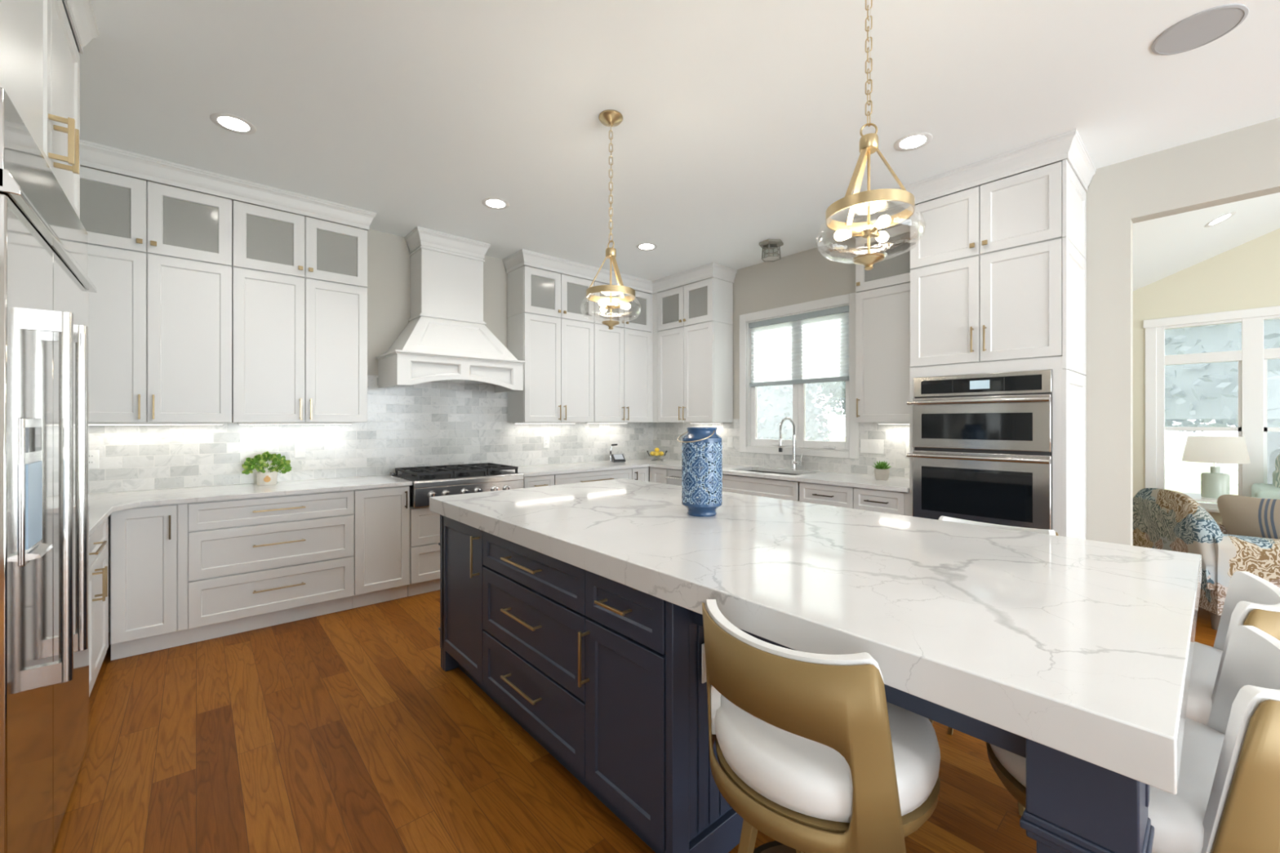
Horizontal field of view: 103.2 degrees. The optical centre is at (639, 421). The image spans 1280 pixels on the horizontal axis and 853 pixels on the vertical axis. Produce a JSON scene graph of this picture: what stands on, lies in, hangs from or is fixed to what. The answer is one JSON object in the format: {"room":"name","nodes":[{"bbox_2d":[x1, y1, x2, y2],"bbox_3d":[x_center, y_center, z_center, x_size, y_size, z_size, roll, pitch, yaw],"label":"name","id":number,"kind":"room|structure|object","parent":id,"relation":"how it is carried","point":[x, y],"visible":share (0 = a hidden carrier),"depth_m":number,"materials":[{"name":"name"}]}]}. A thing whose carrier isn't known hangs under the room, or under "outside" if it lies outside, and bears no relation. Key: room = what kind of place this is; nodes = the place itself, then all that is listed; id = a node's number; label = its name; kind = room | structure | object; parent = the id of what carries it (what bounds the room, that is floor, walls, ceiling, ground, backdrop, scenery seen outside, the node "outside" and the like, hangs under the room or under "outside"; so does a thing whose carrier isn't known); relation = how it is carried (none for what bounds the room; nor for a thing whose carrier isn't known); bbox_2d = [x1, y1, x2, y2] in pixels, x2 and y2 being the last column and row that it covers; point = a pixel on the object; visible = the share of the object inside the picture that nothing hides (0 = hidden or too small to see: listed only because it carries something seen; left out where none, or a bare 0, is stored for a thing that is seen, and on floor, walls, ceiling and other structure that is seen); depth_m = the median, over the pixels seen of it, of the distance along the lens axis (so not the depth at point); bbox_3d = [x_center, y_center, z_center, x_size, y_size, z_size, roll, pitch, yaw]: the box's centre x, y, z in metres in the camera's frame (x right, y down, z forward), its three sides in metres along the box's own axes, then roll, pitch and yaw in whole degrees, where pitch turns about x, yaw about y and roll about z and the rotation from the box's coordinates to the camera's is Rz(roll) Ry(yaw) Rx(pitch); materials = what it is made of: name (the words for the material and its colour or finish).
{"room":"kitchen","nodes":[
{"label":"kitchen","id":0,"kind":"room"},
{"bbox_2d":[80,164,649,631],"bbox_3d":[-1.913,-0.135,4.823,5.670,3.050,0.120,0,0,-41],"label":"wall","id":1,"kind":"structure","parent":0,"point":[388,260],"depth_m":4.50,"materials":[{"name":"grey paint"}]},
{"bbox_2d":[80,165,231,266],"bbox_3d":[-3.223,-1.295,3.327,0.841,0.456,0.388,0,0,-41],"label":"upper cabinet","id":2,"kind":"object","parent":1,"relation":"attached to","point":[117,211],"visible":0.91,"depth_m":3.22,"materials":[{"name":"white paint"}]},
{"bbox_2d":[87,244,231,422],"bbox_3d":[-3.217,-0.528,3.321,0.841,1.071,0.403,0,0,-41],"label":"upper cabinet","id":3,"kind":"object","parent":1,"relation":"attached to","point":[160,327],"visible":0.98,"depth_m":3.24,"materials":[{"name":"white paint"}]},
{"bbox_2d":[88,422,224,425],"bbox_3d":[-3.273,0.015,3.408,0.740,0.014,0.044,0,0,-41],"label":"light","id":4,"kind":"object","parent":3,"relation":"attached to","point":[90,424],"visible":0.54,"depth_m":3.39,"materials":[{"name":"white plastic"}]},
{"bbox_2d":[88,424,191,425],"bbox_3d":[-3.273,0.021,3.408,0.720,0.002,0.028,0,0,-41],"label":"diffuser","id":5,"kind":"object","parent":4,"relation":"attached to","point":[89,424],"depth_m":3.36,"materials":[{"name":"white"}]},
{"bbox_2d":[231,266,367,422],"bbox_3d":[-2.583,-0.528,3.876,0.837,1.071,0.403,0,0,-41],"label":"upper cabinet","id":6,"kind":"object","parent":1,"relation":"attached to","point":[300,344],"visible":1,"depth_m":3.72,"materials":[{"name":"white paint"}]},
{"bbox_2d":[238,422,352,424],"bbox_3d":[-2.656,0.015,3.948,0.740,0.014,0.044,0,0,-41],"label":"light","id":7,"kind":"object","parent":6,"relation":"attached to","point":[238,423],"visible":0.82,"depth_m":3.92,"materials":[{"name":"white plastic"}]},
{"bbox_2d":[231,200,367,288],"bbox_3d":[-2.588,-1.295,3.882,0.837,0.456,0.388,0,0,-41],"label":"upper cabinet","id":8,"kind":"object","parent":1,"relation":"attached to","point":[267,240],"visible":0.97,"depth_m":3.72,"materials":[{"name":"white paint"}]},
{"bbox_2d":[80,139,376,231],"bbox_3d":[-3.013,-1.592,3.503,2.076,0.134,0.420,0,0,-41],"label":"trim","id":9,"kind":"structure","parent":8,"relation":"attached to","point":[93,155],"depth_m":3.40,"materials":[{"name":"white paint"}]},
{"bbox_2d":[88,375,653,493],"bbox_3d":[-1.878,0.034,4.768,5.450,0.868,0.010,0,0,-41],"label":"tile backsplash","id":10,"kind":"structure","parent":1,"relation":"attached to","point":[426,424],"depth_m":4.40,"materials":[{"name":"tile"}]},
{"bbox_2d":[88,449,98,468],"bbox_3d":[-3.558,0.245,3.285,0.074,0.120,0.010,0,0,-41],"label":"wall outlet","id":11,"kind":"object","parent":10,"relation":"attached to","point":[93,455],"visible":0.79,"depth_m":3.29,"materials":[{"name":"white plastic"}]},
{"bbox_2d":[294,442,305,457],"bbox_3d":[-2.703,0.225,4.032,0.074,0.120,0.011,0,0,-41],"label":"light switch","id":12,"kind":"object","parent":10,"relation":"attached to","point":[300,447],"visible":1,"depth_m":4.03,"materials":[{"name":"white plastic"}]},
{"bbox_2d":[375,226,525,392],"bbox_3d":[-1.679,-0.976,4.562,1.136,1.367,0.580,0,0,-41],"label":"range hood","id":13,"kind":"object","parent":1,"relation":"attached to","point":[446,338],"visible":1,"depth_m":4.47,"materials":[{"name":"white paint"}]},
{"bbox_2d":[507,312,594,422],"bbox_3d":[-0.914,-0.528,5.336,0.838,1.071,0.403,0,0,-41],"label":"upper cabinet","id":14,"kind":"object","parent":1,"relation":"attached to","point":[558,353],"visible":1,"depth_m":5.17,"materials":[{"name":"white paint"}]},
{"bbox_2d":[513,422,576,423],"bbox_3d":[-1.000,0.015,5.396,0.740,0.014,0.044,0,0,-41],"label":"light","id":15,"kind":"object","parent":14,"relation":"attached to","point":[531,422],"visible":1,"depth_m":5.39,"materials":[{"name":"white plastic"}]},
{"bbox_2d":[507,266,594,323],"bbox_3d":[-0.919,-1.295,5.342,0.838,0.456,0.388,0,0,-41],"label":"upper cabinet","id":16,"kind":"object","parent":1,"relation":"attached to","point":[533,291],"visible":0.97,"depth_m":5.15,"materials":[{"name":"white paint"}]},
{"bbox_2d":[502,248,737,293],"bbox_3d":[-0.207,-1.592,5.525,2.487,0.134,0.886,0,0,-12],"label":"trim","id":17,"kind":"structure","parent":1,"relation":"attached to","point":[522,257],"depth_m":5.42,"materials":[{"name":"white paint"}]},
{"bbox_2d":[593,281,651,332],"bbox_3d":[-0.288,-1.295,5.893,0.834,0.456,0.388,0,0,-41],"label":"upper cabinet","id":18,"kind":"object","parent":1,"relation":"attached to","point":[638,317],"visible":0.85,"depth_m":5.85,"materials":[{"name":"white paint"}]},
{"bbox_2d":[594,324,651,422],"bbox_3d":[-0.283,-0.528,5.888,0.834,1.071,0.403,0,0,-41],"label":"upper cabinet","id":19,"kind":"object","parent":1,"relation":"attached to","point":[622,356],"visible":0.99,"depth_m":5.74,"materials":[{"name":"white paint"}]},
{"bbox_2d":[651,292,658,422],"bbox_3d":[0.171,-0.763,6.032,0.040,1.540,0.104,0,0,-41],"label":"trim","id":20,"kind":"structure","parent":19,"relation":"attached to","point":[654,296],"depth_m":6.03,"materials":[{"name":"white paint"}]},
{"bbox_2d":[51,589,1217,852],"bbox_3d":[1.966,1.440,2.005,11.600,0.100,9.430,0,0,-41],"label":"floor","id":21,"kind":"structure","parent":0,"point":[346,731],"depth_m":2.04,"materials":[{"name":"brown wood"}]},
{"bbox_2d":[0,87,96,852],"bbox_3d":[-2.110,0.303,1.462,0.700,2.174,1.220,0,0,-41],"label":"refrigerator","id":22,"kind":"object","parent":21,"relation":"on","point":[45,283],"visible":1,"depth_m":1.42,"materials":[{"name":"silver metal"}]},
{"bbox_2d":[0,0,79,219],"bbox_3d":[-2.117,-1.157,1.443,0.678,0.733,1.240,0,0,-41],"label":"upper cabinet","id":23,"kind":"object","parent":22,"relation":"on","point":[40,57],"visible":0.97,"depth_m":1.64,"materials":[{"name":"white paint"}]},
{"bbox_2d":[63,0,98,54],"bbox_3d":[-1.959,-1.592,1.243,0.688,0.134,1.850,0,0,-41],"label":"trim","id":24,"kind":"structure","parent":23,"relation":"attached to","point":[83,25],"depth_m":2.02,"materials":[{"name":"white paint"}]},
{"bbox_2d":[88,516,108,696],"bbox_3d":[-2.888,0.945,2.310,0.643,0.890,1.070,0,0,-41],"label":"base cabinet","id":25,"kind":"object","parent":21,"relation":"on","point":[99,540],"visible":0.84,"depth_m":2.55,"materials":[{"name":"white paint"}]},
{"bbox_2d":[88,475,412,537],"bbox_3d":[-2.505,0.483,3.074,2.272,0.030,1.712,0,0,-41],"label":"countertop","id":26,"kind":"structure","parent":25,"relation":"on","point":[101,505],"depth_m":3.39,"materials":[{"name":"stone"}]},
{"bbox_2d":[241,451,291,485],"bbox_3d":[-2.769,0.343,3.769,0.304,0.250,0.293,0,0,-41],"label":"potted plant","id":27,"kind":"object","parent":26,"relation":"on","point":[264,477],"visible":1,"depth_m":3.72,"materials":[{"name":"green plant"}]},
{"bbox_2d":[390,462,524,507],"bbox_3d":[-1.611,0.540,4.499,0.942,0.268,0.741,0,0,-41],"label":"rangetop","id":28,"kind":"object","parent":26,"relation":"on","point":[428,482],"visible":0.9,"depth_m":4.29,"materials":[{"name":"silver metal"}]},
{"bbox_2d":[110,502,187,660],"bbox_3d":[-3.107,0.945,3.238,0.335,0.890,0.673,0,0,-41],"label":"base cabinet","id":29,"kind":"object","parent":21,"relation":"on","point":[148,544],"visible":0.96,"depth_m":3.02,"materials":[{"name":"white paint"}]},
{"bbox_2d":[187,489,353,644],"bbox_3d":[-2.637,0.945,3.649,0.914,0.890,0.673,0,0,-41],"label":"base cabinet","id":30,"kind":"object","parent":21,"relation":"on","point":[258,562],"visible":0.99,"depth_m":3.39,"materials":[{"name":"white paint"}]},
{"bbox_2d":[352,485,409,608],"bbox_3d":[-2.146,0.945,4.079,0.387,0.890,0.673,0,0,-41],"label":"base cabinet","id":31,"kind":"object","parent":21,"relation":"on","point":[381,516],"visible":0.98,"depth_m":3.86,"materials":[{"name":"white paint"}]},
{"bbox_2d":[407,506,439,596],"bbox_3d":[-1.633,1.034,4.527,0.964,0.712,0.673,0,0,-41],"label":"base cabinet","id":32,"kind":"object","parent":21,"relation":"on","point":[424,524],"visible":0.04,"depth_m":4.07,"materials":[{"name":"white paint"}]},
{"bbox_2d":[524,474,554,488],"bbox_3d":[-1.131,0.945,4.967,0.325,0.890,0.673,0,0,-41],"label":"drawer","id":33,"kind":"object","parent":21,"relation":"on","point":[539,480],"visible":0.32,"depth_m":4.74,"materials":[{"name":"white paint"}]},
{"bbox_2d":[553,467,631,484],"bbox_3d":[-0.641,0.945,5.395,0.968,0.890,0.673,0,0,-41],"label":"base cabinet","id":34,"kind":"object","parent":21,"relation":"on","point":[601,475],"visible":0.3,"depth_m":5.14,"materials":[{"name":"white paint"}]},
{"bbox_2d":[631,466,648,481],"bbox_3d":[-0.183,0.945,5.795,0.240,0.890,0.673,0,0,-41],"label":"base cabinet","id":35,"kind":"object","parent":21,"relation":"on","point":[642,473],"visible":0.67,"depth_m":5.58,"materials":[{"name":"white paint"}]},
{"bbox_2d":[649,466,667,484],"bbox_3d":[0.438,0.945,5.757,0.640,0.890,0.280,0,0,-41],"label":"base cabinet","id":36,"kind":"object","parent":21,"relation":"on","point":[658,475],"visible":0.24,"depth_m":5.54,"materials":[{"name":"white paint"}]},
{"bbox_2d":[502,457,909,492],"bbox_3d":[0.445,0.483,4.553,2.216,0.030,3.370,0,0,-41],"label":"countertop","id":37,"kind":"structure","parent":36,"relation":"on","point":[895,484],"depth_m":4.78,"materials":[{"name":"stone"}]},
{"bbox_2d":[609,444,626,462],"bbox_3d":[-0.264,0.362,5.910,0.168,0.211,0.120,0,0,-23],"label":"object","id":38,"kind":"object","parent":37,"relation":"on","point":[613,457],"visible":1,"depth_m":5.89,"materials":[{"name":"black plastic"}]},
{"bbox_2d":[733,470,800,499],"bbox_3d":[1.251,0.594,4.820,0.374,0.189,0.734,0,0,-41],"label":"sink","id":39,"kind":"object","parent":37,"relation":"in","point":[748,470],"visible":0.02,"depth_m":4.89,"materials":[{"name":"silver metal"}]},
{"bbox_2d":[777,417,803,470],"bbox_3d":[1.428,0.211,4.860,0.253,0.514,0.115,0,0,-14],"label":"faucet","id":40,"kind":"object","parent":37,"relation":"on","point":[794,463],"visible":1,"depth_m":4.88,"materials":[{"name":"silver metal"}]},
{"bbox_2d":[871,460,892,479],"bbox_3d":[1.950,0.391,4.090,0.160,0.154,0.152,0,0,-41],"label":"succulent","id":41,"kind":"object","parent":37,"relation":"on","point":[882,470],"visible":1,"depth_m":4.05,"materials":[{"name":"green plant"}]},
{"bbox_2d":[665,468,728,488],"bbox_3d":[0.687,0.946,5.381,0.641,0.888,0.597,0,0,-41],"label":"dishwasher","id":42,"kind":"object","parent":21,"relation":"on","point":[674,476],"visible":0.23,"depth_m":5.34,"materials":[{"name":"silver metal"}]},
{"bbox_2d":[711,474,799,501],"bbox_3d":[1.233,0.949,4.815,0.683,0.881,0.955,0,0,-41],"label":"base cabinet","id":43,"kind":"object","parent":21,"relation":"on","point":[771,488],"visible":0.02,"depth_m":4.53,"materials":[{"name":"white paint"}]},
{"bbox_2d":[438,515,1154,852],"bbox_3d":[0.298,0.952,2.261,1.433,0.876,2.869,0,0,-41],"label":"kitchen island","id":44,"kind":"object","parent":21,"relation":"on","point":[605,674],"visible":0.49,"depth_m":1.65,"materials":[{"name":"blue wood"}]},
{"bbox_2d":[702,643,706,683],"bbox_3d":[0.219,0.740,1.573,0.074,0.120,0.010,0,0,-41],"label":"wall outlet","id":45,"kind":"object","parent":44,"relation":"attached to","point":[704,665],"visible":0.12,"depth_m":1.55,"materials":[{"name":"white plastic"}]},
{"bbox_2d":[429,478,1201,794],"bbox_3d":[0.310,0.473,2.290,1.461,0.079,2.961,0,0,-41],"label":"island countertop","id":46,"kind":"structure","parent":44,"relation":"on","point":[1082,649],"depth_m":1.28,"materials":[{"name":"stone"}]},
{"bbox_2d":[676,426,722,516],"bbox_3d":[0.280,0.231,2.367,0.189,0.407,0.222,0,0,39],"label":"vase","id":47,"kind":"object","parent":46,"relation":"on","point":[706,504],"visible":1,"depth_m":2.31,"materials":[{"name":"blue ceramic"}]},
{"bbox_2d":[702,599,940,852],"bbox_3d":[0.412,0.907,1.164,0.501,0.970,0.473,0,0,-40],"label":"bar stool","id":48,"kind":"object","parent":21,"relation":"on","point":[813,755],"visible":1,"depth_m":0.96,"materials":[{"name":"gold metal"}]},
{"bbox_2d":[714,694,940,822],"bbox_3d":[0.415,0.695,1.166,0.494,0.106,0.473,0,0,-40],"label":"seat cushion","id":49,"kind":"object","parent":48,"relation":"on","point":[786,777],"depth_m":0.98,"materials":[{"name":"white leather"}]},
{"bbox_2d":[799,481,854,508],"bbox_3d":[1.708,0.945,4.272,0.683,0.890,0.462,0,0,-41],"label":"drawer","id":50,"kind":"object","parent":21,"relation":"on","point":[809,492],"visible":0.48,"depth_m":4.06,"materials":[{"name":"white paint"}]},
{"bbox_2d":[853,487,909,515],"bbox_3d":[1.997,0.945,3.941,0.683,0.890,0.410,0,0,-41],"label":"drawer","id":51,"kind":"object","parent":21,"relation":"on","point":[892,502],"visible":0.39,"depth_m":3.73,"materials":[{"name":"white paint"}]},
{"bbox_2d":[928,515,1057,816],"bbox_3d":[1.361,0.907,2.021,0.501,0.970,0.473,0,0,-41],"label":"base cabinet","id":52,"kind":"object","parent":21,"relation":"on","point":[950,731],"visible":0.16,"depth_m":2.14,"materials":[{"name":"white"}]},
{"bbox_2d":[909,159,1086,539],"bbox_3d":[2.420,-0.067,3.466,0.693,2.913,0.861,0,0,-41],"label":"tall cabinet","id":53,"kind":"object","parent":21,"relation":"on","point":[998,268],"visible":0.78,"depth_m":3.19,"materials":[{"name":"white paint"}]},
{"bbox_2d":[852,128,1096,237],"bbox_3d":[2.240,-1.592,3.667,0.700,0.134,1.499,0,0,-41],"label":"trim","id":54,"kind":"structure","parent":53,"relation":"attached to","point":[1068,145],"depth_m":3.19,"materials":[{"name":"white paint"}]},
{"bbox_2d":[906,369,1052,529],"bbox_3d":[2.147,0.236,3.257,0.118,1.088,0.779,0,0,-41],"label":"wall oven","id":55,"kind":"object","parent":53,"relation":"in","point":[982,443],"visible":0.92,"depth_m":3.21,"materials":[{"name":"silver metal"}]},
{"bbox_2d":[986,625,1279,852],"bbox_3d":[1.011,0.907,1.046,0.473,0.970,0.501,0,0,-41],"label":"bar stool","id":56,"kind":"object","parent":21,"relation":"on","point":[1227,798],"visible":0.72,"depth_m":0.84,"materials":[{"name":"white leather"}]},
{"bbox_2d":[990,716,1224,852],"bbox_3d":[1.009,0.695,1.049,0.473,0.106,0.494,0,0,-41],"label":"seat cushion","id":57,"kind":"object","parent":56,"relation":"on","point":[1184,821],"depth_m":0.89,"materials":[{"name":"white leather"}]},
{"bbox_2d":[1133,488,1279,630],"bbox_3d":[4.246,0.945,3.644,0.890,0.890,0.840,0,0,15],"label":"armchair","id":58,"kind":"object","parent":21,"relation":"on","point":[1165,519],"visible":0.73,"depth_m":3.40,"materials":[{"name":"fabric"}]},
{"bbox_2d":[1217,494,1279,539],"bbox_3d":[4.504,0.740,3.660,0.199,0.394,0.477,0,0,-11],"label":"throw pillow","id":59,"kind":"object","parent":58,"relation":"on","point":[1241,515],"visible":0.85,"depth_m":3.67,"materials":[{"name":"fabric"}]},
{"bbox_2d":[1182,492,1268,502],"bbox_3d":[5.477,1.052,4.750,0.560,0.675,0.560,0,0,-41],"label":"side table","id":60,"kind":"object","parent":21,"relation":"on","point":[1196,496],"visible":0.09,"depth_m":4.73,"materials":[{"name":"white wood"}]},
{"bbox_2d":[1182,435,1250,498],"bbox_3d":[5.438,0.427,4.795,0.430,0.575,0.430,0,0,-41],"label":"table lamp","id":61,"kind":"object","parent":60,"relation":"on","point":[1202,449],"visible":0.95,"depth_m":4.71,"materials":[{"name":"grey ceramic"}]},
{"bbox_2d":[1185,571,1279,725],"bbox_3d":[1.455,0.907,1.427,0.473,0.970,0.501,0,0,-41],"label":"bar stool","id":62,"kind":"object","parent":21,"relation":"on","point":[1251,599],"visible":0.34,"depth_m":1.29,"materials":[{"name":"white leather"}]},
{"bbox_2d":[1185,641,1222,725],"bbox_3d":[1.453,0.695,1.430,0.473,0.106,0.494,0,0,-41],"label":"seat cushion","id":63,"kind":"object","parent":62,"relation":"on","point":[1206,661],"depth_m":1.27,"materials":[{"name":"white leather"}]},
{"bbox_2d":[1251,470,1279,499],"bbox_3d":[6.789,0.890,4.390,0.920,0.800,1.890,0,0,-41],"label":"sofa","id":64,"kind":"object","parent":21,"relation":"on","point":[1258,490],"visible":0.34,"depth_m":4.87,"materials":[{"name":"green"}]},
{"bbox_2d":[1275,454,1279,488],"bbox_3d":[6.375,0.530,4.832,0.160,0.456,0.456,0,0,-11],"label":"throw pillow","id":65,"kind":"object","parent":64,"relation":"on","point":[1277,459],"visible":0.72,"depth_m":5.02,"materials":[{"name":"green fabric"}]},
{"bbox_2d":[62,0,1279,280],"bbox_3d":[0.449,-1.710,0.679,7.570,0.100,9.430,0,0,-41],"label":"ceiling","id":66,"kind":"structure","parent":0,"point":[743,121],"depth_m":2.60,"materials":[{"name":"white paint"}]},
{"bbox_2d":[209,112,256,134],"bbox_3d":[-2.265,-1.658,2.828,0.204,0.004,0.204,0,0,-41],"label":"recessed light","id":67,"kind":"object","parent":66,"relation":"in","point":[232,123],"visible":1,"depth_m":2.82,"materials":[{"name":"white"}]},
{"bbox_2d":[481,197,509,209],"bbox_3d":[-1.099,-1.658,3.861,0.204,0.004,0.204,0,0,-41],"label":"recessed light","id":68,"kind":"object","parent":66,"relation":"in","point":[491,202],"visible":1,"depth_m":3.86,"materials":[{"name":"white"}]},
{"bbox_2d":[586,110,635,329],"bbox_3d":[-0.159,-1.081,2.764,0.332,1.157,0.332,0,0,-11],"label":"pendant light","id":69,"kind":"object","parent":66,"relation":"hanging from","point":[611,118],"visible":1,"depth_m":2.75,"materials":[{"name":"gold metal"}]},
{"bbox_2d":[598,299,609,307],"bbox_3d":[-0.188,-0.629,2.709,0.089,0.037,0.052,0,0,-41],"label":"bulb","id":70,"kind":"object","parent":69,"relation":"attached to","point":[602,303],"depth_m":2.68,"materials":[{"name":"beige glass"}]},
{"bbox_2d":[614,302,631,309],"bbox_3d":[-0.098,-0.629,2.765,0.079,0.037,0.071,0,0,-41],"label":"bulb","id":71,"kind":"object","parent":69,"relation":"attached to","point":[625,305],"depth_m":2.75,"materials":[{"name":"white glass"}]},
{"bbox_2d":[635,243,657,250],"bbox_3d":[0.063,-1.658,4.811,0.204,0.004,0.204,0,0,-41],"label":"recessed light","id":72,"kind":"object","parent":66,"relation":"in","point":[643,246],"visible":1,"depth_m":4.81,"materials":[{"name":"white"}]},
{"bbox_2d":[759,239,783,262],"bbox_3d":[1.219,-1.584,4.713,0.199,0.151,0.230,0,0,29],"label":"flush ceiling light","id":73,"kind":"object","parent":66,"relation":"attached to","point":[768,244],"visible":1,"depth_m":4.68,"materials":[{"name":"grey metal"}]},
{"bbox_2d":[825,0,915,270],"bbox_3d":[0.757,-1.081,1.679,0.332,1.157,0.332,0,0,44],"label":"pendant light","id":74,"kind":"object","parent":66,"relation":"hanging from","point":[868,143],"visible":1,"depth_m":1.67,"materials":[{"name":"gold metal"}]},
{"bbox_2d":[834,229,862,240],"bbox_3d":[0.700,-0.629,1.703,0.057,0.037,0.087,0,0,-41],"label":"bulb","id":75,"kind":"object","parent":74,"relation":"attached to","point":[842,234],"depth_m":1.70,"materials":[{"name":"beige glass"}]},
{"bbox_2d":[869,214,891,232],"bbox_3d":[0.763,-0.629,1.617,0.067,0.037,0.082,0,0,-41],"label":"bulb","id":76,"kind":"object","parent":74,"relation":"attached to","point":[883,221],"depth_m":1.59,"materials":[{"name":"white glass"}]},
{"bbox_2d":[872,231,888,242],"bbox_3d":[0.809,-0.629,1.714,0.091,0.037,0.038,0,0,-41],"label":"bulb","id":77,"kind":"object","parent":74,"relation":"attached to","point":[882,236],"depth_m":1.71,"materials":[{"name":"white glass"}]},
{"bbox_2d":[893,132,932,151],"bbox_3d":[1.619,-1.658,3.010,0.204,0.004,0.204,0,0,-41],"label":"recessed light","id":78,"kind":"object","parent":66,"relation":"in","point":[913,141],"visible":1,"depth_m":3.00,"materials":[{"name":"white"}]},
{"bbox_2d":[1151,4,1248,55],"bbox_3d":[2.368,-1.657,2.153,0.278,0.006,0.278,0,0,-41],"label":"ceiling speaker","id":79,"kind":"object","parent":66,"relation":"attached to","point":[1199,29],"visible":1,"depth_m":2.14,"materials":[{"name":"grey plastic"}]},
{"bbox_2d":[874,468,888,479],"bbox_3d":[1.950,0.424,4.090,0.110,0.088,0.110,0,0,-41],"label":"pot","id":80,"kind":"object","parent":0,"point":[880,473],"depth_m":4.05,"materials":[{"name":"beige ceramic"}]},
{"bbox_2d":[660,117,1279,545],"bbox_3d":[3.253,-0.135,3.131,0.120,3.050,9.230,0,0,-41],"label":"wall","id":81,"kind":"structure","parent":0,"point":[1243,163],"depth_m":3.27,"materials":[{"name":"grey paint"}]},
{"bbox_2d":[657,320,733,422],"bbox_3d":[0.597,-0.528,5.770,0.383,1.071,0.850,0,0,-41],"label":"upper cabinet","id":82,"kind":"object","parent":81,"relation":"attached to","point":[695,362],"visible":1,"depth_m":5.56,"materials":[{"name":"white paint"}]},
{"bbox_2d":[657,277,733,331],"bbox_3d":[0.603,-1.295,5.775,0.368,0.456,0.850,0,0,-41],"label":"upper cabinet","id":83,"kind":"object","parent":81,"relation":"attached to","point":[710,300],"visible":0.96,"depth_m":5.56,"materials":[{"name":"white paint"}]},
{"bbox_2d":[653,418,909,478],"bbox_3d":[1.283,0.219,5.285,0.010,0.498,3.374,0,0,-41],"label":"tile backsplash","id":84,"kind":"structure","parent":81,"relation":"attached to","point":[895,437],"depth_m":4.87,"materials":[{"name":"tile"}]},
{"bbox_2d":[860,439,883,453],"bbox_3d":[2.021,0.215,4.425,0.011,0.120,0.200,0,0,-41],"label":"light switch","id":85,"kind":"object","parent":84,"relation":"attached to","point":[867,446],"visible":1,"depth_m":4.42,"materials":[{"name":"white plastic"}]},
{"bbox_2d":[739,292,858,458],"bbox_3d":[1.554,-0.412,5.043,0.120,1.485,1.315,0,0,-41],"label":"window","id":86,"kind":"structure","parent":81,"relation":"in","point":[849,448],"depth_m":5.02,"materials":[{"name":"white wood"}]},
{"bbox_2d":[749,305,848,386],"bbox_3d":[1.547,-0.716,5.033,0.040,0.685,1.100,0,0,-41],"label":"window shade","id":87,"kind":"object","parent":86,"relation":"attached to","point":[811,347],"visible":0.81,"depth_m":4.99,"materials":[{"name":"grey fabric"}]},
{"bbox_2d":[855,282,911,422],"bbox_3d":[2.055,-0.528,4.103,0.383,1.071,0.500,0,0,-41],"label":"upper cabinet","id":88,"kind":"object","parent":81,"relation":"attached to","point":[882,315],"visible":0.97,"depth_m":4.03,"materials":[{"name":"white paint"}]},
{"bbox_2d":[855,222,911,293],"bbox_3d":[2.061,-1.295,4.108,0.368,0.456,0.500,0,0,-41],"label":"upper cabinet","id":89,"kind":"object","parent":81,"relation":"attached to","point":[895,269],"visible":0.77,"depth_m":4.00,"materials":[{"name":"white paint"}]},
{"bbox_2d":[1133,228,1279,522],"bbox_3d":[7.168,-1.014,4.807,0.120,4.808,6.600,0,0,-41],"label":"wall","id":90,"kind":"structure","parent":0,"point":[1246,276],"depth_m":5.70,"materials":[{"name":"beige paint"}]},
{"bbox_2d":[1142,306,1279,512],"bbox_3d":[7.500,-0.068,4.334,0.128,2.275,4.570,0,0,-41],"label":"window","id":91,"kind":"structure","parent":90,"relation":"in","point":[1252,359],"depth_m":5.52,"materials":[{"name":"white wood"}]},
{"bbox_2d":[1133,192,1279,291],"bbox_3d":[5.681,-2.345,3.507,4.030,2.847,6.800,0,0,-41],"label":"ceiling","id":92,"kind":"structure","parent":0,"point":[1165,246],"depth_m":4.92,"materials":[{"name":"white paint"}]},
{"bbox_2d":[1204,211,1235,227],"bbox_3d":[5.307,-1.848,4.641,0.207,0.080,0.193,0,0,-37],"label":"recessed light","id":93,"kind":"object","parent":92,"relation":"in","point":[1224,217],"visible":1,"depth_m":4.64,"materials":[{"name":"white"}]},
{"label":"outside","id":94,"kind":"structure","parent":0,"visible":0},
{"bbox_2d":[807,436,1238,503],"bbox_3d":[24.332,1.865,21.280,55.350,0.050,100.000,0,0,-41],"label":"ground","id":95,"kind":"structure","parent":94,"point":[1170,459],"depth_m":18.48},
{"bbox_2d":[757,382,831,440],"bbox_3d":[4.591,-1.955,17.564,3.831,7.596,3.973,0,0,-41],"label":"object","id":96,"kind":"object","parent":95,"relation":"on","point":[775,402],"visible":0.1,"depth_m":16.28,"materials":[{"name":"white plant"}]},
{"bbox_2d":[808,381,845,417],"bbox_3d":[8.459,-2.179,19.723,5.977,8.044,6.289,0,0,-16],"label":"tree","id":97,"kind":"object","parent":95,"relation":"on","point":[837,389],"visible":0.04,"depth_m":19.54,"materials":[{"name":"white plant"}]},
{"bbox_2d":[1164,450,1238,486],"bbox_3d":[17.499,1.240,7.333,0.120,1.200,20.120,0,0,-41],"label":"fence","id":98,"kind":"object","parent":95,"relation":"on","point":[1222,468],"visible":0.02,"depth_m":12.19,"materials":[{"name":"white wood"}]},
{"bbox_2d":[1164,319,1279,484],"bbox_3d":[11.650,-3.464,9.450,4.943,10.614,4.886,0,0,-21],"label":"tree","id":99,"kind":"object","parent":95,"relation":"on","point":[1203,393],"visible":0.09,"depth_m":8.91,"materials":[{"name":"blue plant"}]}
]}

